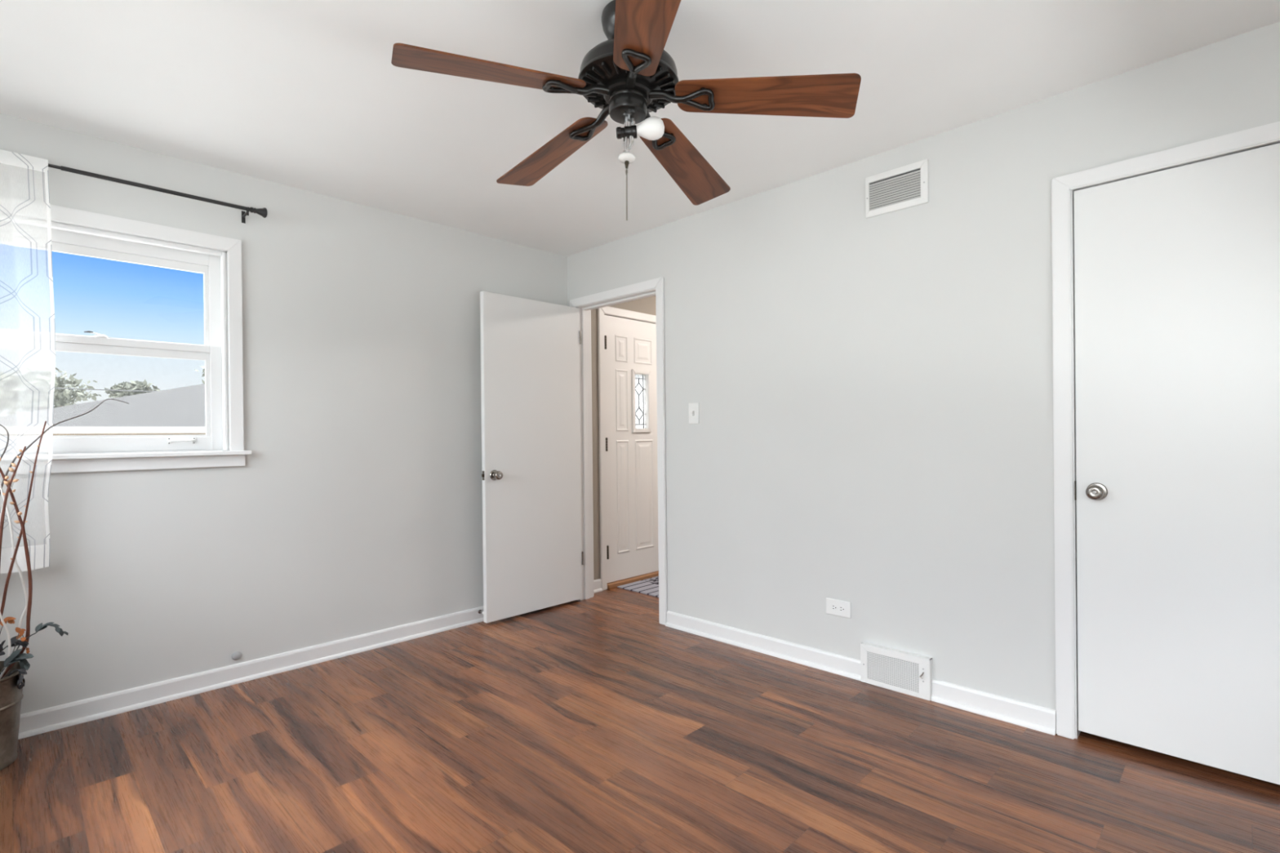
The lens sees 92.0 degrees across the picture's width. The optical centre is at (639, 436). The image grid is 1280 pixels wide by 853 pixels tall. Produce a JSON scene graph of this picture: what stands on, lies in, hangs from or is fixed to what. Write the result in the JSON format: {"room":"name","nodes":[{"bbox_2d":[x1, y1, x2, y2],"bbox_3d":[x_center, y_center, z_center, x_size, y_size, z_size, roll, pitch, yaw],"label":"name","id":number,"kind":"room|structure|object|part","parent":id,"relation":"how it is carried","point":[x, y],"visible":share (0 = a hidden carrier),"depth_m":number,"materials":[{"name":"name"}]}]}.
{"room":"empty bedroom","nodes":[
{"label":"empty bedroom","id":0,"kind":"room"},
{"bbox_2d":[0,112,656,714],"bbox_3d":[-1.000,-0.057,4.027,0.160,2.440,5.640,0,0,44],"label":"wall","id":1,"kind":"structure","parent":0,"point":[355,507],"depth_m":3.13,"materials":[{"name":"grey paint"}]},
{"bbox_2d":[0,195,251,475],"bbox_3d":[-2.343,-0.393,2.622,0.208,1.084,1.150,0,0,44],"label":"window","id":2,"kind":"structure","parent":1,"relation":"in","point":[222,271],"depth_m":2.74,"materials":[{"name":"white paint"}]},
{"bbox_3d":[-2.363,-0.625,2.641,0.034,0.478,0.969,0,0,44],"label":"sash","id":3,"kind":"part","parent":2,"relation":"part of","materials":[{"name":"white paint"}]},
{"bbox_3d":[-2.333,-0.177,2.617,0.034,0.488,0.969,0,0,44],"label":"sash","id":4,"kind":"part","parent":2,"relation":"part of","materials":[{"name":"white paint"}]},
{"bbox_2d":[48,163,267,223],"bbox_3d":[-2.313,-1.059,2.503,0.104,0.070,1.400,0,0,44],"label":"curtain rod","id":5,"kind":"object","parent":1,"relation":"attached to","point":[263,212],"visible":1,"depth_m":2.71,"materials":[{"name":"black metal"}]},
{"bbox_2d":[0,149,55,573],"bbox_3d":[-2.515,-0.282,2.247,0.044,1.612,0.567,0,0,44],"label":"sheer curtain","id":6,"kind":"object","parent":5,"relation":"hanging from","point":[39,555],"visible":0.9,"depth_m":2.41,"materials":[{"name":"fabric"}]},
{"bbox_3d":[-2.526,-1.068,2.245,0.012,0.012,0.615,0,0,44],"label":"rod","id":7,"kind":"part","parent":5,"relation":"part of","materials":[{"name":"black metal"}]},
{"bbox_2d":[231,651,241,660],"bbox_3d":[-1.924,1.049,2.947,0.014,0.041,0.041,0,0,44],"label":"bumper cover","id":8,"kind":"object","parent":1,"relation":"attached to","point":[236,655],"visible":1,"depth_m":2.94,"materials":[{"name":"white plastic"}]},
{"bbox_2d":[17,606,484,739],"bbox_3d":[-1.654,1.128,3.216,0.026,0.088,3.302,0,0,44],"label":"baseboard","id":9,"kind":"structure","parent":1,"relation":"attached to","point":[62,716],"depth_m":2.91,"materials":[{"name":"white paint"}]},
{"bbox_2d":[593,578,602,593],"bbox_3d":[0.324,1.102,5.239,0.026,0.088,2.078,0,0,44],"label":"baseboard","id":10,"kind":"structure","parent":1,"relation":"attached to","point":[597,583],"depth_m":4.58,"materials":[{"name":"white paint"}]},
{"bbox_2d":[597,306,656,590],"bbox_3d":[-0.018,0.082,5.018,0.178,2.136,0.976,0,0,44],"label":"door frame","id":11,"kind":"structure","parent":1,"relation":"attached to","point":[610,311],"depth_m":4.63,"materials":[{"name":"white paint"}]},
{"bbox_2d":[604,315,658,582],"bbox_3d":[0.037,0.094,4.962,0.110,2.032,0.852,0,0,44],"label":"door","id":12,"kind":"structure","parent":1,"relation":"in","point":[630,345],"depth_m":4.87,"materials":[{"name":"white paint"}]},
{"bbox_3d":[-0.143,-0.679,4.798,0.008,0.207,0.136,0,0,44],"label":"panel","id":13,"kind":"part","parent":12,"relation":"part of","materials":[{"name":"white paint"}]},
{"bbox_3d":[-0.138,-0.279,4.799,0.008,0.482,0.136,0,0,44],"label":"panel","id":14,"kind":"part","parent":12,"relation":"part of","materials":[{"name":"white paint"}]},
{"bbox_3d":[-0.131,0.469,4.801,0.008,0.877,0.136,0,0,44],"label":"panel","id":15,"kind":"part","parent":12,"relation":"part of","materials":[{"name":"white paint"}]},
{"bbox_3d":[-0.011,-0.280,4.970,0.006,0.436,0.150,0,0,44],"label":"leaded glass","id":16,"kind":"part","parent":12,"relation":"part of","materials":[{"name":"clear glass"}]},
{"bbox_3d":[0.012,-0.280,4.948,0.015,0.504,0.210,0,0,44],"label":"glass frame","id":17,"kind":"part","parent":12,"relation":"part of","materials":[{"name":"clear glass"}]},
{"bbox_3d":[0.026,-0.681,4.971,0.008,0.207,0.210,0,0,44],"label":"panel","id":18,"kind":"part","parent":12,"relation":"part of","materials":[{"name":"white paint"}]},
{"bbox_3d":[0.038,0.466,4.974,0.008,0.877,0.210,0,0,44],"label":"panel","id":19,"kind":"part","parent":12,"relation":"part of","materials":[{"name":"white paint"}]},
{"bbox_2d":[480,290,583,622],"bbox_3d":[-0.695,0.125,4.063,0.168,2.034,0.782,0,0,44],"label":"door","id":20,"kind":"structure","parent":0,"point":[533,560],"depth_m":4.01,"materials":[{"name":"white paint"}]},
{"bbox_3d":[-0.880,0.241,3.803,0.062,0.065,0.065,0,0,44],"label":"knob","id":21,"kind":"part","parent":20,"relation":"part of","materials":[{"name":"silver metal"}]},
{"bbox_2d":[0,587,1279,852],"bbox_3d":[0.525,1.157,2.602,4.200,0.012,5.570,0,0,44],"label":"floor","id":22,"kind":"structure","parent":0,"point":[596,724],"depth_m":2.15,"materials":[{"name":"brown wood"}]},
{"bbox_2d":[0,661,25,770],"bbox_3d":[-2.399,1.017,2.179,0.335,0.330,0.335,0,0,44],"label":"metal bucket","id":23,"kind":"object","parent":22,"relation":"on","point":[11,695],"visible":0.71,"depth_m":2.21,"materials":[{"name":"metal"}]},
{"bbox_2d":[0,424,8,458],"bbox_3d":[-2.416,0.434,2.255,0.010,0.974,0.167,0,0,33],"label":"twig","id":24,"kind":"object","parent":23,"relation":"in","point":[7,442],"visible":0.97,"depth_m":2.32,"materials":[{"name":"grey wood"}]},
{"bbox_2d":[0,612,10,679],"bbox_3d":[-2.302,0.722,2.216,0.009,0.401,0.062,0,0,44],"label":"twig","id":25,"kind":"object","parent":23,"relation":"in","point":[1,616],"visible":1,"depth_m":2.23,"materials":[{"name":"white wood"}]},
{"bbox_2d":[0,617,16,634],"bbox_3d":[-2.314,0.788,2.227,0.021,0.258,0.094,0,0,44],"label":"sprig","id":26,"kind":"object","parent":23,"relation":"in","point":[10,620],"visible":1,"depth_m":2.25,"materials":[{"name":"orange plant"}]},
{"bbox_2d":[0,448,23,521],"bbox_3d":[-2.417,0.483,2.306,0.013,0.876,0.176,0,0,37],"label":"twig","id":27,"kind":"object","parent":23,"relation":"in","point":[12,483],"visible":0.3,"depth_m":2.34,"materials":[{"name":"brown wood"}]},
{"bbox_2d":[0,446,26,565],"bbox_3d":[-2.329,0.480,2.230,0.020,0.885,0.171,0,0,40],"label":"branch","id":28,"kind":"object","parent":23,"relation":"in","point":[9,484],"visible":1,"depth_m":2.25,"materials":[{"name":"brown wood"}]},
{"bbox_2d":[0,484,28,678],"bbox_3d":[-2.364,0.553,2.310,0.038,0.742,0.107,-1,0,26],"label":"twig","id":29,"kind":"object","parent":23,"relation":"in","point":[1,488],"visible":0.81,"depth_m":2.33,"materials":[{"name":"white wood"}]},
{"bbox_2d":[0,635,28,655],"bbox_3d":[-2.306,0.826,2.225,0.149,0.184,0.055,-1,0,-41],"label":"eucalyptus sprig","id":30,"kind":"object","parent":23,"relation":"in","point":[13,641],"visible":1,"depth_m":2.26,"materials":[{"name":"green plant"}]},
{"bbox_2d":[0,457,32,678],"bbox_3d":[-2.318,0.500,2.269,0.032,0.846,0.121,0,0,44],"label":"branch","id":31,"kind":"object","parent":23,"relation":"in","point":[14,502],"visible":0.96,"depth_m":2.30,"materials":[{"name":"brown wood"}]},
{"bbox_2d":[0,648,33,675],"bbox_3d":[-2.267,0.844,2.219,0.135,0.147,0.041,-1,0,-34],"label":"eucalyptus sprig","id":32,"kind":"object","parent":23,"relation":"in","point":[15,657],"visible":0.98,"depth_m":2.23,"materials":[{"name":"green plant"}]},
{"bbox_2d":[7,668,26,688],"bbox_3d":[-2.233,0.873,2.190,0.106,0.090,0.024,-1,0,-9],"label":"sprig","id":33,"kind":"object","parent":23,"relation":"on","point":[21,671],"visible":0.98,"depth_m":2.19,"materials":[{"name":"green plant"}]},
{"bbox_3d":[-2.241,0.873,2.192,0.091,0.090,0.008,-1,0,-3],"label":"stem","id":34,"kind":"part","parent":33,"relation":"part of","materials":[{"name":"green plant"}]},
{"bbox_2d":[12,627,29,653],"bbox_3d":[-2.292,0.810,2.242,0.027,0.215,0.109,0,0,38],"label":"sprig","id":35,"kind":"object","parent":23,"relation":"in","point":[20,631],"visible":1,"depth_m":2.27,"materials":[{"name":"orange plant"}]},
{"bbox_2d":[0,421,46,622],"bbox_3d":[-2.337,0.432,2.289,0.024,0.979,0.209,0,0,39],"label":"branch","id":36,"kind":"object","parent":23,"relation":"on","point":[13,558],"visible":0.98,"depth_m":2.31,"materials":[{"name":"brown wood"}]},
{"bbox_2d":[6,622,68,667],"bbox_3d":[-2.269,0.810,2.288,0.040,0.215,0.225,0,0,44],"label":"eucalyptus sprig","id":37,"kind":"object","parent":23,"relation":"in","point":[39,627],"visible":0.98,"depth_m":2.33,"materials":[{"name":"green plant"}]},
{"bbox_3d":[-2.276,0.815,2.285,0.004,0.205,0.211,0,0,44],"label":"stem","id":38,"kind":"part","parent":37,"relation":"part of","materials":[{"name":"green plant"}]},
{"bbox_2d":[0,398,128,495],"bbox_3d":[-2.295,0.384,2.396,0.022,1.073,0.496,0,0,42],"label":"twig","id":39,"kind":"object","parent":23,"relation":"in","point":[51,426],"visible":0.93,"depth_m":2.39,"materials":[{"name":"wood"}]},
{"bbox_2d":[607,570,658,589],"bbox_3d":[-0.003,1.133,5.017,0.190,0.034,0.854,0,0,44],"label":"threshold","id":40,"kind":"object","parent":22,"relation":"on","point":[612,584],"visible":0.26,"depth_m":4.83,"materials":[{"name":"brown wood"}]},
{"bbox_2d":[617,576,658,597],"bbox_3d":[0.263,1.143,4.812,0.465,0.011,0.775,0,0,44],"label":"doormat","id":41,"kind":"object","parent":22,"relation":"on","point":[650,586],"visible":0.29,"depth_m":4.68,"materials":[{"name":"white fabric"}]},
{"bbox_2d":[0,0,1279,256],"bbox_3d":[0.520,-1.364,2.610,4.330,0.150,5.760,0,0,44],"label":"ceiling","id":42,"kind":"structure","parent":0,"point":[305,95],"depth_m":2.21,"materials":[{"name":"white paint"}]},
{"bbox_2d":[391,0,861,220],"bbox_3d":[0.006,-0.965,1.858,1.236,0.631,1.296,-1,0,11],"label":"ceiling fan","id":43,"kind":"object","parent":42,"relation":"hanging from","point":[629,75],"visible":1,"depth_m":1.80,"materials":[{"name":"brown wood"}]},
{"bbox_3d":[-0.403,-1.000,1.698,0.518,0.060,0.158,-1,0,-24],"label":"blade","id":44,"kind":"part","parent":43,"relation":"part of","materials":[{"name":"brown wood"}]},
{"bbox_3d":[-0.309,-0.985,2.165,0.158,0.082,0.516,3,-2,-42],"label":"blade","id":45,"kind":"part","parent":43,"relation":"part of","materials":[{"name":"brown wood"}]},
{"bbox_3d":[-0.041,-0.731,1.860,0.008,0.163,0.008,0,-2,44],"label":"pull chain","id":46,"kind":"part","parent":43,"relation":"part of","materials":[{"name":"silver metal"}]},
{"bbox_2d":[616,124,636,138],"bbox_3d":[-0.041,-0.919,1.865,0.064,0.038,0.037,-1,0,0],"label":"socket","id":47,"kind":"object","parent":43,"relation":"attached to","point":[629,131],"depth_m":1.85,"materials":[{"name":"brown metal"}]},
{"bbox_3d":[-0.032,-0.946,1.866,0.028,0.040,0.027,0,-2,44],"label":"stem","id":48,"kind":"part","parent":43,"relation":"part of","materials":[{"name":"silver metal"}]},
{"bbox_3d":[0.011,-0.996,1.466,0.157,0.074,0.517,-1,0,-6],"label":"blade","id":49,"kind":"part","parent":43,"relation":"part of","materials":[{"name":"brown wood"}]},
{"bbox_3d":[0.030,-0.930,1.865,0.088,0.065,0.065,-1,0,-5],"label":"light bulb","id":50,"kind":"part","parent":43,"relation":"part of","materials":[{"name":"white glass"}]},
{"bbox_3d":[0.162,-0.973,2.219,0.158,0.082,0.516,0,-2,30],"label":"blade","id":51,"kind":"part","parent":43,"relation":"part of","materials":[{"name":"brown wood"}]},
{"bbox_3d":[0.360,-0.980,1.787,0.516,0.082,0.158,1,-2,12],"label":"blade","id":52,"kind":"part","parent":43,"relation":"part of","materials":[{"name":"brown wood"}]},
{"bbox_2d":[566,21,1279,710],"bbox_3d":[1.024,-0.075,3.001,4.170,2.440,0.120,0,0,44],"label":"wall","id":53,"kind":"structure","parent":0,"point":[873,433],"depth_m":2.78,"materials":[{"name":"grey paint"}]},
{"bbox_2d":[569,276,666,625],"bbox_3d":[-0.118,0.093,4.118,0.891,2.121,0.156,0,0,44],"label":"door frame","id":54,"kind":"structure","parent":53,"relation":"attached to","point":[652,287],"depth_m":4.19,"materials":[{"name":"white paint"}]},
{"bbox_3d":[-0.069,0.093,4.168,0.891,2.121,0.018,0,0,44],"label":"casing","id":55,"kind":"part","parent":54,"relation":"part of","materials":[{"name":"white paint"}]},
{"bbox_2d":[688,402,698,424],"bbox_3d":[0.308,-0.133,3.600,0.074,0.124,0.022,0,0,44],"label":"light switch","id":56,"kind":"object","parent":53,"relation":"attached to","point":[693,406],"visible":1,"depth_m":3.60,"materials":[{"name":"white plastic"}]},
{"bbox_2d":[826,597,850,618],"bbox_3d":[0.958,0.831,2.986,0.126,0.077,0.009,0,0,44],"label":"power outlet","id":57,"kind":"object","parent":53,"relation":"attached to","point":[833,606],"visible":1,"depth_m":2.98,"materials":[{"name":"white plastic"}]},
{"bbox_2d":[831,604,837,610],"bbox_3d":[0.942,0.831,2.998,0.033,0.033,0.002,0,0,44],"label":"receptacle","id":58,"kind":"object","parent":57,"relation":"attached to","point":[833,606],"depth_m":3.00,"materials":[{"name":"white plastic"}]},
{"bbox_2d":[838,605,844,612],"bbox_3d":[0.970,0.831,2.970,0.033,0.033,0.002,0,0,44],"label":"receptacle","id":59,"kind":"object","parent":57,"relation":"attached to","point":[841,608],"depth_m":2.97,"materials":[{"name":"white plastic"}]},
{"bbox_2d":[665,610,1056,735],"bbox_3d":[0.875,1.102,3.059,1.995,0.088,0.026,0,0,44],"label":"baseboard","id":60,"kind":"structure","parent":53,"relation":"attached to","point":[1027,715],"depth_m":2.95,"materials":[{"name":"white paint"}]},
{"bbox_2d":[860,641,932,701],"bbox_3d":[1.144,1.055,2.776,0.310,0.177,0.054,0,0,44],"label":"air vent","id":61,"kind":"object","parent":53,"relation":"in","point":[893,669],"visible":1,"depth_m":2.77,"materials":[{"name":"white metal"}]},
{"bbox_2d":[866,651,919,693],"bbox_3d":[1.135,1.058,2.778,0.233,0.128,0.003,0,0,44],"label":"grille","id":62,"kind":"object","parent":61,"relation":"attached to","point":[894,672],"depth_m":2.78,"materials":[{"name":"white metal"}]},
{"bbox_2d":[865,159,928,217],"bbox_3d":[1.149,-1.107,2.773,0.278,0.187,0.011,0,0,44],"label":"air vent","id":63,"kind":"object","parent":53,"relation":"in","point":[884,194],"visible":1,"depth_m":2.77,"materials":[{"name":"white metal"}]},
{"bbox_2d":[1051,120,1279,739],"bbox_3d":[1.944,0.076,2.091,0.895,2.123,0.138,0,0,44],"label":"door frame","id":64,"kind":"structure","parent":53,"relation":"attached to","point":[1063,187],"depth_m":2.33,"materials":[{"name":"white paint"}]},
{"bbox_3d":[1.651,0.204,2.337,0.003,0.072,0.050,0,0,44],"label":"strike plate","id":65,"kind":"part","parent":64,"relation":"part of","materials":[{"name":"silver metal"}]},
{"bbox_2d":[1073,142,1279,785],"bbox_3d":[1.900,0.092,2.044,0.762,2.029,0.102,0,0,44],"label":"door","id":66,"kind":"structure","parent":53,"relation":"in","point":[1177,269],"depth_m":2.11,"materials":[{"name":"white paint"}]},
{"bbox_3d":[1.663,0.204,2.255,0.065,0.065,0.062,0,0,44],"label":"knob","id":67,"kind":"part","parent":66,"relation":"part of","materials":[{"name":"silver metal"}]},
{"label":"outside","id":68,"kind":"structure","parent":0,"visible":0},
{"bbox_3d":[-25.787,2.566,43.129,89.700,0.100,100.000,0,0,44],"label":"ground","id":69,"kind":"structure","parent":68,"visible":0},
{"bbox_2d":[0,365,102,414],"bbox_3d":[-16.395,0.294,16.913,2.673,4.400,2.566,0,0,44],"label":"tree","id":70,"kind":"object","parent":69,"relation":"on","point":[13,396],"visible":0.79,"depth_m":16.46,"materials":[{"name":"green plant"}]},
{"bbox_2d":[0,383,205,435],"bbox_3d":[-4.808,0.645,16.014,6.630,3.450,17.470,0,0,44],"label":"house","id":71,"kind":"structure","parent":69,"relation":"on","point":[181,411],"depth_m":9.24,"materials":[{"name":"grey concrete"}]},
{"bbox_2d":[104,379,160,398],"bbox_3d":[-15.257,0.374,18.679,1.444,4.206,1.430,0,0,44],"label":"tree","id":72,"kind":"object","parent":69,"relation":"on","point":[134,385],"visible":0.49,"depth_m":18.37,"materials":[{"name":"green plant"}]},
{"bbox_2d":[194,365,204,383],"bbox_3d":[-13.654,-0.387,21.010,2.499,5.681,2.407,0,0,44],"label":"tree","id":73,"kind":"object","parent":69,"relation":"on","point":[203,370],"visible":0.02,"depth_m":20.38,"materials":[{"name":"green plant"}]},
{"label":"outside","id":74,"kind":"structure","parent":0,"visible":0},
{"bbox_2d":[0,385,155,391],"bbox_3d":[-11.268,-1.344,16.309,0.028,0.462,20.001,0,0,44],"label":"utility wire","id":75,"kind":"object","parent":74,"point":[0,385],"visible":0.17,"depth_m":14.38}
]}

